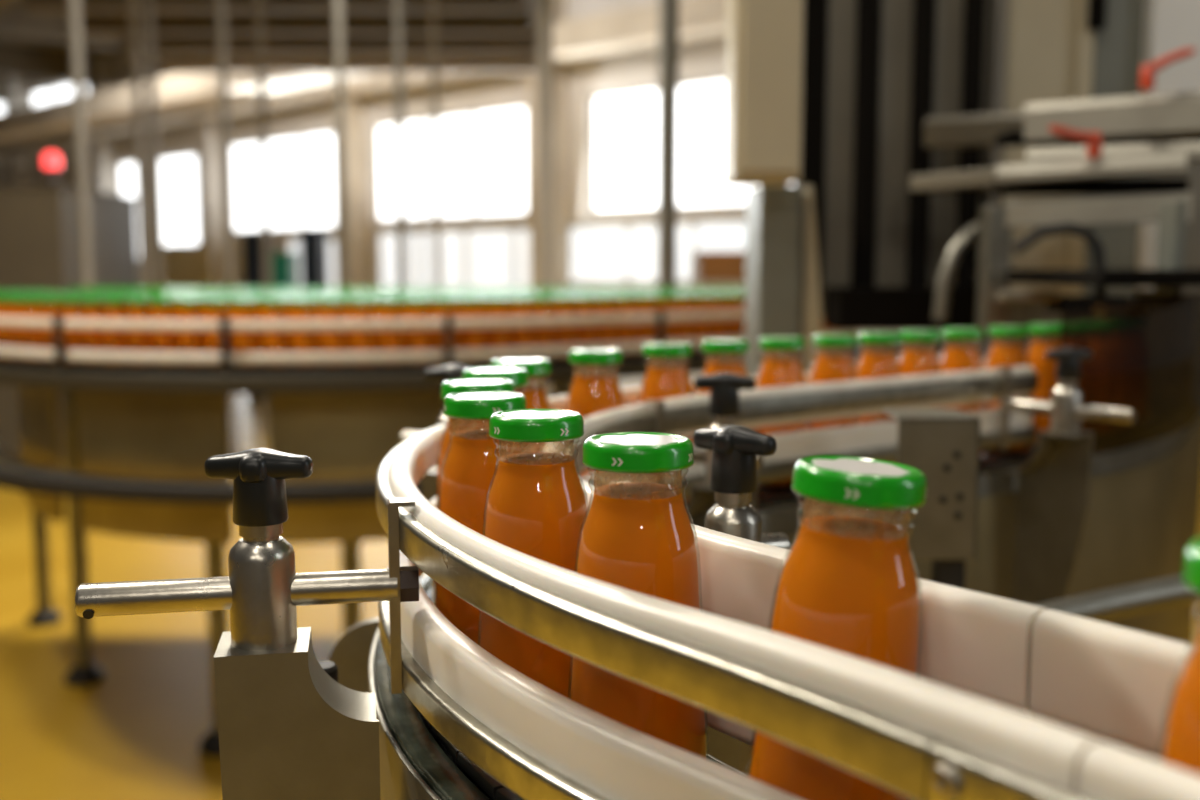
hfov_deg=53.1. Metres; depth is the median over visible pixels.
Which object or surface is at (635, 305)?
juice bottle
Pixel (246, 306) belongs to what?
juice bottle
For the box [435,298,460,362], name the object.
juice bottle
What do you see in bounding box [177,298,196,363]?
juice bottle
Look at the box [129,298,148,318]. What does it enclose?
juice bottle
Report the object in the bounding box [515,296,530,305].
juice bottle
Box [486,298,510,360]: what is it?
juice bottle
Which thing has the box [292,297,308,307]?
juice bottle
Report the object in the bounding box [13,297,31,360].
juice bottle
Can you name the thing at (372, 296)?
juice bottle
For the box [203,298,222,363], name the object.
juice bottle
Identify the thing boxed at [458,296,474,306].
juice bottle
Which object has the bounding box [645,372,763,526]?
clamp
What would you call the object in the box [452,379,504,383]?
print
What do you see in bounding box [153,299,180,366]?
juice bottle
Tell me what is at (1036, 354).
juice bottle
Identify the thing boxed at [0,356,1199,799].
floor
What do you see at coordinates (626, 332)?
juice bottle
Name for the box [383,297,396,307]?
juice bottle
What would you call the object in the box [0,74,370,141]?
window
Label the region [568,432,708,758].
juice bottle
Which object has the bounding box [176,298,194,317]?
juice bottle
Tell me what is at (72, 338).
juice bottle
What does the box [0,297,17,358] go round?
juice bottle
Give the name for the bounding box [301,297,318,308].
juice bottle
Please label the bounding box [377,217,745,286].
window
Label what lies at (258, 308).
juice bottle
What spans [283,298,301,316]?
juice bottle
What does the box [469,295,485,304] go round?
juice bottle
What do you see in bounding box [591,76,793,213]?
window
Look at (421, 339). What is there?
juice bottle
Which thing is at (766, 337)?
print
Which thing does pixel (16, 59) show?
trim
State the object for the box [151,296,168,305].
juice bottle
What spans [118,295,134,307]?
juice bottle
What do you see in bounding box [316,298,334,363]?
juice bottle
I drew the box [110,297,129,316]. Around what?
juice bottle
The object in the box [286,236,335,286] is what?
window
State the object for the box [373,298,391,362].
juice bottle
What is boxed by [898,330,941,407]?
juice bottle
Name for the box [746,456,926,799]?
juice bottle
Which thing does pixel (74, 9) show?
post
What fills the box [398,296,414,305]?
juice bottle
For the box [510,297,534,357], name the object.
juice bottle
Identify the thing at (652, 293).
juice bottle
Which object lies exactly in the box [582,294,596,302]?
juice bottle
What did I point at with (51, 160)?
warning light
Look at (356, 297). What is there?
juice bottle
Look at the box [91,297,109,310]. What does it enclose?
juice bottle
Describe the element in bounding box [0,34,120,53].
ceiling
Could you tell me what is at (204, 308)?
juice bottle
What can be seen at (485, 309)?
juice bottle
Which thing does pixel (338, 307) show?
juice bottle
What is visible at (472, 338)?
juice bottle
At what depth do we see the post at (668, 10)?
5.08 m
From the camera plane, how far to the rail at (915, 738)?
0.34 m
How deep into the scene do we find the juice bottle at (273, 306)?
2.72 m
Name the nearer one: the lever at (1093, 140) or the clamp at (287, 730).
the clamp at (287, 730)
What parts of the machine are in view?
guard frame, guard panel, guard frame, guard panel, guard frame, guard panel, guard frame, guard panel, frame post, guard frame, sensor arm, panel, panel, dark rail, dark rail, panel, sensor arm, light panel, frame post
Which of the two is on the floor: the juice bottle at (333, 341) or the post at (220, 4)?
the post at (220, 4)
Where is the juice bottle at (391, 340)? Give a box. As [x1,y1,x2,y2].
[380,299,405,365]
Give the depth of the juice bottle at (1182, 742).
0.28 m
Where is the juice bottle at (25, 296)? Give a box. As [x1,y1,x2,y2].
[25,296,43,306]
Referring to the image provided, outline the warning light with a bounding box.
[44,152,60,185]
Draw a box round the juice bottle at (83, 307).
[68,297,87,313]
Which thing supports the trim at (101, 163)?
attached to the wall
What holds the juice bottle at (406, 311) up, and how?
on the conveyor at (139, 440)
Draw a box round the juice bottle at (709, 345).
[699,339,751,428]
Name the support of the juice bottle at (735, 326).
on the conveyor at (139, 440)
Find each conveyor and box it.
[0,309,972,756]
[318,415,1199,799]
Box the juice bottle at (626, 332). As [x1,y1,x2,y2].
[616,295,637,354]
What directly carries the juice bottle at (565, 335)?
on the conveyor at (139, 440)
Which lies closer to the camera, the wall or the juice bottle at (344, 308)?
the juice bottle at (344, 308)
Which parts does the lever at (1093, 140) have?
arm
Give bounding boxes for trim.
[0,0,22,9]
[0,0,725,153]
[0,2,120,49]
[0,41,94,84]
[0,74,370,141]
[0,75,11,103]
[5,76,28,185]
[23,0,523,12]
[81,10,530,34]
[87,53,113,193]
[121,32,535,54]
[161,55,535,73]
[194,118,225,286]
[332,94,366,286]
[524,0,535,31]
[528,0,566,286]
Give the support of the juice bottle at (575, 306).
on the conveyor at (139, 440)
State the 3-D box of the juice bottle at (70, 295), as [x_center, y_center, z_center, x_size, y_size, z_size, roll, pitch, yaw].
[-1.248,-0.181,2.882,0.057,0.141,0.056,-3,7,-29]
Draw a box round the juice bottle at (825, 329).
[822,318,837,332]
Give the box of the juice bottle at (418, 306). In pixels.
[409,296,424,307]
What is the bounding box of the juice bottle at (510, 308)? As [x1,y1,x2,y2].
[502,297,515,342]
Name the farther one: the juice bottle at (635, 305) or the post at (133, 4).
the post at (133, 4)
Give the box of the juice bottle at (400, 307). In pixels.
[394,297,412,311]
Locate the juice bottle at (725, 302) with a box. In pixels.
[714,293,727,306]
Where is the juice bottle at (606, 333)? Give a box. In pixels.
[596,296,617,343]
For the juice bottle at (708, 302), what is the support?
on the conveyor at (139, 440)
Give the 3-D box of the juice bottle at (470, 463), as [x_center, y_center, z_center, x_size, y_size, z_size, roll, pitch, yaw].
[-0.059,0.068,0.629,0.057,0.141,0.057,-2,7,-20]
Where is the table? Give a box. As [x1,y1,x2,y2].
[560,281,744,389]
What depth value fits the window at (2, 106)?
38.23 m
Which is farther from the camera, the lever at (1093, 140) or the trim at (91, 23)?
the trim at (91, 23)
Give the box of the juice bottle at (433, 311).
[428,298,442,361]
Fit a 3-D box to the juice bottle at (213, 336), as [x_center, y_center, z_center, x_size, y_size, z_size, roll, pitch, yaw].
[-0.793,-0.139,2.504,0.056,0.141,0.057,3,7,28]
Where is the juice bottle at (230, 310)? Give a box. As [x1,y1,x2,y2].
[228,298,245,318]
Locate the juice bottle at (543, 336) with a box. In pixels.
[533,297,556,358]
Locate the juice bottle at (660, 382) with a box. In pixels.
[640,342,694,507]
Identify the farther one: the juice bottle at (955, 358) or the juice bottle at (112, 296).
the juice bottle at (112, 296)
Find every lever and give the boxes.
[1049,125,1102,158]
[1140,48,1195,90]
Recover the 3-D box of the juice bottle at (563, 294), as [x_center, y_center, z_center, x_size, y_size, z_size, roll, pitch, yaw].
[-0.072,-0.191,2.971,0.057,0.141,0.056,3,7,23]
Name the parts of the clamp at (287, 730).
rod, knob, stem, bracket plate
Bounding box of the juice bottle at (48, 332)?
[44,298,64,362]
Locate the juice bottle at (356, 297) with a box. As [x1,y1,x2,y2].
[356,297,372,307]
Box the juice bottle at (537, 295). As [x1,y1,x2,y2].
[537,295,552,305]
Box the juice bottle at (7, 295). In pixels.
[7,295,24,304]
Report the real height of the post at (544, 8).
6.980 m
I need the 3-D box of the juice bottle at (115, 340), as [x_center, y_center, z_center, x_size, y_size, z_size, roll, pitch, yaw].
[-1.025,-0.144,2.551,0.056,0.141,0.057,5,8,40]
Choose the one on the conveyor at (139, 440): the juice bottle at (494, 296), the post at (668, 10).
the juice bottle at (494, 296)
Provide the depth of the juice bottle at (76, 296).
2.75 m
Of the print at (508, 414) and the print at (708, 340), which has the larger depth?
the print at (708, 340)
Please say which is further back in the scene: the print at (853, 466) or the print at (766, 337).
the print at (766, 337)
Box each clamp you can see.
[75,448,418,799]
[399,365,468,500]
[607,426,790,769]
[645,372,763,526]
[995,347,1135,604]
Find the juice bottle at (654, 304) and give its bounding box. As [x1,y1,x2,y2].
[643,294,658,312]
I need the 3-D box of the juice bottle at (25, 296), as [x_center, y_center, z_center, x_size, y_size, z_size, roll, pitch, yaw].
[-1.306,-0.169,2.778,0.056,0.141,0.057,4,7,32]
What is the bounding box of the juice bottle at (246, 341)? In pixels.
[235,299,262,367]
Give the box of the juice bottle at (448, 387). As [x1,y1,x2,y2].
[434,378,514,605]
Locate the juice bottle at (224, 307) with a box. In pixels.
[221,297,239,311]
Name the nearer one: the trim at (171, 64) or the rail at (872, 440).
the rail at (872, 440)
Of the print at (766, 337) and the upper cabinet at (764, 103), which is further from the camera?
the upper cabinet at (764, 103)
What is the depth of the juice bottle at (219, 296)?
2.73 m
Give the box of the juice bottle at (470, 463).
[434,391,526,645]
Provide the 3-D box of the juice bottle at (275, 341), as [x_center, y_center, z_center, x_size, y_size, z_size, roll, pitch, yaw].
[-0.674,-0.139,2.502,0.057,0.141,0.056,-5,8,-39]
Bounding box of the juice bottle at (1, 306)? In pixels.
[0,296,9,337]
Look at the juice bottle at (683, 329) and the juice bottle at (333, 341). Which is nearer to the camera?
the juice bottle at (333, 341)
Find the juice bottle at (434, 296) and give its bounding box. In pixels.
[434,296,450,306]
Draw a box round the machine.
[744,0,1199,451]
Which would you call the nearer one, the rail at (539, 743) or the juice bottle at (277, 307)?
the rail at (539, 743)
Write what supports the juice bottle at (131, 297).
on the conveyor at (139, 440)
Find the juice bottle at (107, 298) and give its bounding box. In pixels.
[107,298,128,318]
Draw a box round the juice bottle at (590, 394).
[565,348,623,476]
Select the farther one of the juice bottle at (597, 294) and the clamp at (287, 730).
the juice bottle at (597, 294)
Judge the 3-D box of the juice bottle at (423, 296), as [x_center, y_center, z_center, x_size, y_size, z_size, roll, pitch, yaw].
[-0.394,-0.173,2.812,0.056,0.141,0.057,1,6,9]
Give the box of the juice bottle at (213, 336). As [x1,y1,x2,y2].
[207,299,233,367]
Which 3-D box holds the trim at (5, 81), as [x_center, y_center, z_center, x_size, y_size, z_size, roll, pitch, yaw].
[-23.279,-8.843,31.067,0.400,0.800,16.000,6,9,43]
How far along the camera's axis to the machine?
2.11 m
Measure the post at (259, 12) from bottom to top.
6.980 m
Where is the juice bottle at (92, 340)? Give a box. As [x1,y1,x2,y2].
[82,298,105,363]
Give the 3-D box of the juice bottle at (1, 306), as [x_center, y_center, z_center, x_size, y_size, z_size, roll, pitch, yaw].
[-1.378,-0.168,2.765,0.057,0.141,0.056,4,8,34]
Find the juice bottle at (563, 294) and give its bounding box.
[563,294,578,303]
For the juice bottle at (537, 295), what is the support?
on the conveyor at (139, 440)
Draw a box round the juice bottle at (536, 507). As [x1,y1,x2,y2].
[478,409,589,698]
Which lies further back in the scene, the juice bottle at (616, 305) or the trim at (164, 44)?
the trim at (164, 44)
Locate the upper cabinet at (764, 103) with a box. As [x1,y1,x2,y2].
[724,0,806,185]
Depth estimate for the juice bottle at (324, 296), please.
2.73 m
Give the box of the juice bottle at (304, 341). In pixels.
[293,299,319,366]
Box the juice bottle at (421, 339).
[408,298,432,363]
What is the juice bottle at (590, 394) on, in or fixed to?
on the conveyor at (1142, 519)
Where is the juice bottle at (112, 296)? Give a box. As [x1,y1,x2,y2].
[112,296,130,310]
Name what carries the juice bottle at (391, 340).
on the conveyor at (139, 440)
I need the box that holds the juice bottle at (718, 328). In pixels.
[709,294,727,337]
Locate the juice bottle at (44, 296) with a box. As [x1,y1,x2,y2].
[40,296,54,306]
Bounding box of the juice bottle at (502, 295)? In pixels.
[502,295,518,305]
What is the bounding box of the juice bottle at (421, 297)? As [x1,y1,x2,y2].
[421,297,438,310]
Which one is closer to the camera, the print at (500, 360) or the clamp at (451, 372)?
the print at (500, 360)
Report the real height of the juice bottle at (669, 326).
0.141 m
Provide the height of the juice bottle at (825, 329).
0.141 m
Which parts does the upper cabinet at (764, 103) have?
door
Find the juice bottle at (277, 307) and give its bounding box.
[274,297,291,308]
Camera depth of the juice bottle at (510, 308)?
2.70 m
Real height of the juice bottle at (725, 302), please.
0.141 m
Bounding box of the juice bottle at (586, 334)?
[576,296,597,344]
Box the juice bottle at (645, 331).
[636,295,655,352]
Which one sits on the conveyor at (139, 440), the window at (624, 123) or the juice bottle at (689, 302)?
the juice bottle at (689, 302)
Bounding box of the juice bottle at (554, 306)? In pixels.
[545,296,561,315]
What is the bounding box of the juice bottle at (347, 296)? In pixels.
[347,296,362,306]
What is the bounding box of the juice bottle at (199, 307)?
[196,297,214,312]
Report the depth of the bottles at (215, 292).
3.39 m
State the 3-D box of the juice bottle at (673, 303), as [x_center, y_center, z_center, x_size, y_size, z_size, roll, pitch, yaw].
[0.174,-0.195,3.015,0.056,0.141,0.057,-5,8,-37]
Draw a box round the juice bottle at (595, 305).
[586,295,602,314]
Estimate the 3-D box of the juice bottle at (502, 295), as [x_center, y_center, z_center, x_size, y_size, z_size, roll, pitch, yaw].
[-0.213,-0.178,2.862,0.056,0.141,0.057,-1,6,-7]
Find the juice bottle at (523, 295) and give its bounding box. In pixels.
[523,295,538,304]
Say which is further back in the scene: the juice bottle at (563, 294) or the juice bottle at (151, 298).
the juice bottle at (563, 294)
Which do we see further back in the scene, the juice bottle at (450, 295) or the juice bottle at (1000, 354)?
the juice bottle at (450, 295)
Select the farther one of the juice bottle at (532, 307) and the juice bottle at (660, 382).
the juice bottle at (532, 307)
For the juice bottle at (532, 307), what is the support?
on the conveyor at (139, 440)
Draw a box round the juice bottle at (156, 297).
[155,297,171,307]
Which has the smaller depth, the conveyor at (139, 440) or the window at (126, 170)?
the conveyor at (139, 440)
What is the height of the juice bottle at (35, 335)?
0.141 m
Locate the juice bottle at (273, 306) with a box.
[266,297,282,307]
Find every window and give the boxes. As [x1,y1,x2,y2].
[0,104,5,112]
[31,83,86,105]
[118,160,139,260]
[159,152,198,246]
[231,130,334,232]
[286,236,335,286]
[375,103,525,222]
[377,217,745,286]
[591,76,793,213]
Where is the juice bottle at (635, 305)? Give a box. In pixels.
[626,295,640,313]
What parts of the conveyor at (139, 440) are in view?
skirt panel, leg, leg, skirt panel, rail, leg, leg, skirt panel, guide rail, guide rail, chain, plate, leg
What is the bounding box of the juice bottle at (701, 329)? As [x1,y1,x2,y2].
[691,294,710,349]
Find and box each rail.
[0,339,972,373]
[376,359,1199,799]
[378,428,801,799]
[541,366,1195,759]
[582,408,1036,746]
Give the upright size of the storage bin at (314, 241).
1.584 m
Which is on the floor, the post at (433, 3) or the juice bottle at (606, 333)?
the post at (433, 3)
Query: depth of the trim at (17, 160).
36.73 m
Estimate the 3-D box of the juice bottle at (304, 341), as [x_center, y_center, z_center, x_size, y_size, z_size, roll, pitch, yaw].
[-0.614,-0.139,2.507,0.056,0.141,0.057,-5,8,-38]
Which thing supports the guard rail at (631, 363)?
on the conveyor at (139, 440)
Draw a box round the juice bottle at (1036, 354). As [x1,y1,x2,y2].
[1026,324,1060,446]
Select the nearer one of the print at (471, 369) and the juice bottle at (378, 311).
the print at (471, 369)
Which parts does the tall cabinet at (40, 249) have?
lid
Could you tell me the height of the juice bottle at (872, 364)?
0.141 m
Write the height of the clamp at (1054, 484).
0.289 m
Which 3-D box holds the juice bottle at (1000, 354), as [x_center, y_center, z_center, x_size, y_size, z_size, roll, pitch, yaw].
[0.461,-0.013,1.362,0.057,0.141,0.057,-3,7,-26]
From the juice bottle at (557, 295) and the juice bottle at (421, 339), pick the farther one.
the juice bottle at (557, 295)
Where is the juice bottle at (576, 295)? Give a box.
[576,295,592,304]
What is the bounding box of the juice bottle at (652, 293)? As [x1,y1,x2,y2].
[652,293,665,302]
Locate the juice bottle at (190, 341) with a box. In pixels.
[179,299,207,365]
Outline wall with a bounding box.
[0,0,745,287]
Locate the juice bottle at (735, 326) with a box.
[726,293,743,336]
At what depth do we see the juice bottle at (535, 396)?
0.85 m
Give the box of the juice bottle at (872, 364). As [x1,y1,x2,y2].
[856,332,900,462]
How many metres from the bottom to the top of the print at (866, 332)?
0.001 m
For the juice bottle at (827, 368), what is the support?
on the conveyor at (1142, 519)
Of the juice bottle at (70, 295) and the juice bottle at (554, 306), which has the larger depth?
the juice bottle at (70, 295)
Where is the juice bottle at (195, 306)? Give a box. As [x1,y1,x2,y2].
[192,296,210,308]
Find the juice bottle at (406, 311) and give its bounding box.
[401,298,417,350]
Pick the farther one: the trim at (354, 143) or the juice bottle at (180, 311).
the trim at (354, 143)
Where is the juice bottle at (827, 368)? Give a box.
[807,334,858,429]
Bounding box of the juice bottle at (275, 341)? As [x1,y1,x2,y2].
[264,299,291,366]
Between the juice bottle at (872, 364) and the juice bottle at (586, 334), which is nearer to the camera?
the juice bottle at (872, 364)
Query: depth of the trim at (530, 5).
13.46 m
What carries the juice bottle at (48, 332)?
on the conveyor at (139, 440)
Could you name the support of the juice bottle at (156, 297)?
on the conveyor at (139, 440)
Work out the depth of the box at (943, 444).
1.01 m
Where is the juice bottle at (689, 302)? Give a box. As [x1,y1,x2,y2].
[682,294,694,308]
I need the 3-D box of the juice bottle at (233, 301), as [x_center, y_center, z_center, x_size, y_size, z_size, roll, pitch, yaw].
[-0.763,-0.145,2.560,0.057,0.141,0.056,-1,6,-9]
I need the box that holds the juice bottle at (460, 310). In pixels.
[454,297,471,360]
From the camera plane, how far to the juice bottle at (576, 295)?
2.90 m
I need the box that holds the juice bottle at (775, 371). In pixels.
[752,336,808,488]
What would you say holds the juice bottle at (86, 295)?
on the conveyor at (139, 440)
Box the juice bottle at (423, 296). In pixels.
[423,296,437,305]
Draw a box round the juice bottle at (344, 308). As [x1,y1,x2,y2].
[339,298,350,314]
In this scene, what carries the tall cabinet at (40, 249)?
on the floor
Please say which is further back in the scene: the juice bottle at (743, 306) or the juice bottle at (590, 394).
the juice bottle at (743, 306)
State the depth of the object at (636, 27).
19.94 m
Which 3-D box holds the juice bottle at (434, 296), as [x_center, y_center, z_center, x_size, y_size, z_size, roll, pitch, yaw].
[-0.361,-0.168,2.763,0.057,0.141,0.056,-6,9,-43]
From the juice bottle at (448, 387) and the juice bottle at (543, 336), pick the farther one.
the juice bottle at (543, 336)
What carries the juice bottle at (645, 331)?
on the conveyor at (139, 440)
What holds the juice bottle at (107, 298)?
on the conveyor at (139, 440)
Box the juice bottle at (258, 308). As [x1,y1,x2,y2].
[255,298,272,315]
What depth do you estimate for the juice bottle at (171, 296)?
2.76 m
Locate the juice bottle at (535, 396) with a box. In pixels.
[491,358,550,451]
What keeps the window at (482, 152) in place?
in the wall
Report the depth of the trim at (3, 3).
20.01 m
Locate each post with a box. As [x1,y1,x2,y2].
[68,0,92,287]
[129,0,149,287]
[143,0,163,286]
[216,0,240,452]
[255,0,271,429]
[333,0,348,286]
[393,0,406,286]
[430,0,440,286]
[536,0,553,397]
[657,0,678,286]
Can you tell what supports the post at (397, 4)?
on the floor
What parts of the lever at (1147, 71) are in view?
arm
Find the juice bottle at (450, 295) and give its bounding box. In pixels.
[448,295,461,305]
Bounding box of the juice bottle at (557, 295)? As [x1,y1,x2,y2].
[557,295,573,304]
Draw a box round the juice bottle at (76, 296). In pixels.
[76,296,93,307]
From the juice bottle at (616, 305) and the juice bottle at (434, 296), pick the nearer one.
the juice bottle at (434, 296)
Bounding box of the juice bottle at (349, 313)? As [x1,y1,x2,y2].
[345,298,363,363]
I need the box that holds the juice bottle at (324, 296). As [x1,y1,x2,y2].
[319,296,336,307]
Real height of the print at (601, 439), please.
0.001 m
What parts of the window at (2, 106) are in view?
pane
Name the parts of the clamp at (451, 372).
rod, bracket plate, knob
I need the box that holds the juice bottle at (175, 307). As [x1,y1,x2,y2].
[172,297,191,314]
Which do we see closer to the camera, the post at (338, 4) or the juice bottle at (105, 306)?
the juice bottle at (105, 306)
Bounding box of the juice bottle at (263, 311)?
[258,298,276,352]
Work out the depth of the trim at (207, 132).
29.17 m
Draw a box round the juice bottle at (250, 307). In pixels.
[247,297,265,310]
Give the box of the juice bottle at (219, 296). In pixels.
[216,296,233,307]
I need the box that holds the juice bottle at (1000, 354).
[984,325,1030,452]
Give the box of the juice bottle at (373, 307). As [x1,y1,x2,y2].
[367,297,383,312]
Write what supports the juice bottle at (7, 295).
on the conveyor at (139, 440)
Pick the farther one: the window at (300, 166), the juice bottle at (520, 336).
the window at (300, 166)
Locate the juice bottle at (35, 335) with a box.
[27,297,47,361]
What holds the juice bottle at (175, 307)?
on the conveyor at (139, 440)
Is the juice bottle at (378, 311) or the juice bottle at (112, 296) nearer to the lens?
the juice bottle at (378, 311)
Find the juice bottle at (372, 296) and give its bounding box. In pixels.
[372,296,389,306]
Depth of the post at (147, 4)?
7.65 m
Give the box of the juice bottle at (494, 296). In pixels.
[494,296,510,306]
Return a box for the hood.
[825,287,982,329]
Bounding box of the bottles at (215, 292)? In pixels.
[68,287,744,308]
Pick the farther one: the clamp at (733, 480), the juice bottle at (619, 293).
the juice bottle at (619, 293)
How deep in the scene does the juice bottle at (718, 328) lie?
3.02 m
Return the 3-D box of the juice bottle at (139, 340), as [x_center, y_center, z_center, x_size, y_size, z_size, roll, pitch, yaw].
[-0.969,-0.142,2.534,0.057,0.141,0.056,-5,8,-40]
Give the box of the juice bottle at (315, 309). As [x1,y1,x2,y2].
[311,298,329,315]
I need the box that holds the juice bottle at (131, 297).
[131,297,151,316]
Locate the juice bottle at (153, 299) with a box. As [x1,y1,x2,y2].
[152,298,171,330]
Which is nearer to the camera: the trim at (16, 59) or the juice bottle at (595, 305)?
the juice bottle at (595, 305)
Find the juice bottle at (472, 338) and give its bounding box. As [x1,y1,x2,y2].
[461,298,485,362]
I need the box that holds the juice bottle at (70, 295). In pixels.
[70,295,85,304]
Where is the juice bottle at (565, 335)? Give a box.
[555,296,577,357]
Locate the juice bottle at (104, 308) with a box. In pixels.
[87,297,106,315]
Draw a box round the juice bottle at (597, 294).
[597,294,611,303]
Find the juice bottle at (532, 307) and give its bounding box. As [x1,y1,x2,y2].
[524,296,540,316]
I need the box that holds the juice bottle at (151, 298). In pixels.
[150,297,166,316]
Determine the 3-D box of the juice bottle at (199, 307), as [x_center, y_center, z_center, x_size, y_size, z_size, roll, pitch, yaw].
[-0.882,-0.160,2.692,0.056,0.141,0.057,0,6,-1]
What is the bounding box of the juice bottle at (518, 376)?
[462,367,533,452]
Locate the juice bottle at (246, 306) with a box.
[241,296,258,307]
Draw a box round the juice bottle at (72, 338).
[63,298,83,363]
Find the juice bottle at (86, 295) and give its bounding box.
[84,295,98,305]
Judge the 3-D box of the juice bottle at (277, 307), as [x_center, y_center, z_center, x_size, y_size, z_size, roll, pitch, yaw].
[-0.705,-0.158,2.675,0.057,0.141,0.056,3,7,26]
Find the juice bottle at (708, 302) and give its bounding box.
[697,293,711,308]
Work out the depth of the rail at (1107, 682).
0.40 m
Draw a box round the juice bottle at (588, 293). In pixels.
[588,293,602,302]
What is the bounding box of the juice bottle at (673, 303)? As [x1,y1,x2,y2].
[661,294,675,309]
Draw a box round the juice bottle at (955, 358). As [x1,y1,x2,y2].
[939,328,984,459]
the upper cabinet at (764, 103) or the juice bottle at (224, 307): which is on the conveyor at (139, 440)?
the juice bottle at (224, 307)
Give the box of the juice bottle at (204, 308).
[202,298,220,318]
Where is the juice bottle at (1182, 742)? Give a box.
[1157,537,1199,774]
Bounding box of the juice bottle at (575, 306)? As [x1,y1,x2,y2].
[567,296,580,315]
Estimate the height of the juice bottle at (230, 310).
0.141 m
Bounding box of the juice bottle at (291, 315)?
[287,298,306,363]
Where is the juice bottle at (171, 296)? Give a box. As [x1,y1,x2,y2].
[171,296,188,308]
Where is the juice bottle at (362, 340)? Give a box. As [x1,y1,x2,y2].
[351,299,376,366]
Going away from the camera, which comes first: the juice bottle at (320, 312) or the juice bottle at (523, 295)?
the juice bottle at (320, 312)
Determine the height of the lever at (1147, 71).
0.060 m
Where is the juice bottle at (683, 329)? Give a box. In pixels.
[673,294,692,348]
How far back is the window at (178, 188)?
30.99 m
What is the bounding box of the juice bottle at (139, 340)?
[128,299,154,366]
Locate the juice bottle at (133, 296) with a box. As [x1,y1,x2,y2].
[130,296,150,311]
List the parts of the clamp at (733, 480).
bracket plate, stem, knob, rod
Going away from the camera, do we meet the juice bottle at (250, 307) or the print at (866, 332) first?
the print at (866, 332)
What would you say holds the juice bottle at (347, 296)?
on the conveyor at (139, 440)
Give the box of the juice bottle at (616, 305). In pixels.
[605,295,620,313]
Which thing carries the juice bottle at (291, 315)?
on the conveyor at (139, 440)
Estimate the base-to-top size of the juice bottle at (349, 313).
0.141 m
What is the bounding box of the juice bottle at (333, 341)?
[322,299,348,366]
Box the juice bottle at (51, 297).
[51,297,70,308]
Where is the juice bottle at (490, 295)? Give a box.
[490,295,504,304]
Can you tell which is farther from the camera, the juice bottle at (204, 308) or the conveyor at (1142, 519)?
the juice bottle at (204, 308)
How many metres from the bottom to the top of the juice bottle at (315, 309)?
0.141 m
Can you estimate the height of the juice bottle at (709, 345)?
0.141 m
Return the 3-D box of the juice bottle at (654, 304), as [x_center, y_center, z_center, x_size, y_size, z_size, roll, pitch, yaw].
[0.127,-0.191,2.979,0.057,0.141,0.056,5,8,36]
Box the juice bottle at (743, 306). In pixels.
[742,293,744,330]
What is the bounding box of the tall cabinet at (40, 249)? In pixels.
[0,186,138,461]
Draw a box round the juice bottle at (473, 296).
[472,296,486,306]
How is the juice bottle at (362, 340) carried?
on the conveyor at (139, 440)
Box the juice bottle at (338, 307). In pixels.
[328,297,346,308]
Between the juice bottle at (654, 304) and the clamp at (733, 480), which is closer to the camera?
the clamp at (733, 480)
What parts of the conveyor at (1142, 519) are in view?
plate, chain, plate, skirt panel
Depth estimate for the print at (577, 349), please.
0.97 m
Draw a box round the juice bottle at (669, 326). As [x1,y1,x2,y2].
[655,295,674,340]
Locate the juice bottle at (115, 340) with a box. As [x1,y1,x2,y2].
[104,299,129,364]
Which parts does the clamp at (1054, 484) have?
bracket plate, stem, rod, knob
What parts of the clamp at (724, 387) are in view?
bracket plate, stem, knob, rod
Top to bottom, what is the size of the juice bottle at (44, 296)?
0.141 m
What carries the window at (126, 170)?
in the wall
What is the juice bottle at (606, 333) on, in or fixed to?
on the conveyor at (139, 440)
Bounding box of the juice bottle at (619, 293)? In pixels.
[619,293,633,302]
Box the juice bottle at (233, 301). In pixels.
[231,298,250,352]
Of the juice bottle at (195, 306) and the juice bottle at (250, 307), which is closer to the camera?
the juice bottle at (250, 307)
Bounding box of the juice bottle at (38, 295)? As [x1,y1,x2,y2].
[38,295,55,304]
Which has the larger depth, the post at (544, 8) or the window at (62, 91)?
the window at (62, 91)
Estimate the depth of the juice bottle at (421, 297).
2.67 m
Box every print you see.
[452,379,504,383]
[455,393,516,398]
[470,368,518,371]
[499,359,542,361]
[501,410,571,418]
[577,349,615,350]
[596,434,677,445]
[653,343,683,344]
[708,340,741,340]
[766,337,796,337]
[812,458,909,475]
[823,334,850,335]
[866,332,890,333]
[906,330,929,331]
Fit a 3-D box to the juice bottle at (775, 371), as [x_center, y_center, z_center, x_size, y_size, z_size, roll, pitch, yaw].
[0.173,0.011,1.147,0.057,0.141,0.057,-2,7,-21]
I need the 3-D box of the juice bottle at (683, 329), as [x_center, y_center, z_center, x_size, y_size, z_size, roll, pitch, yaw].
[0.203,-0.190,2.964,0.056,0.141,0.057,-4,7,-31]
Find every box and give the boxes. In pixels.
[695,251,745,281]
[880,408,980,588]
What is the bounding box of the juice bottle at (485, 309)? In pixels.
[478,297,495,359]

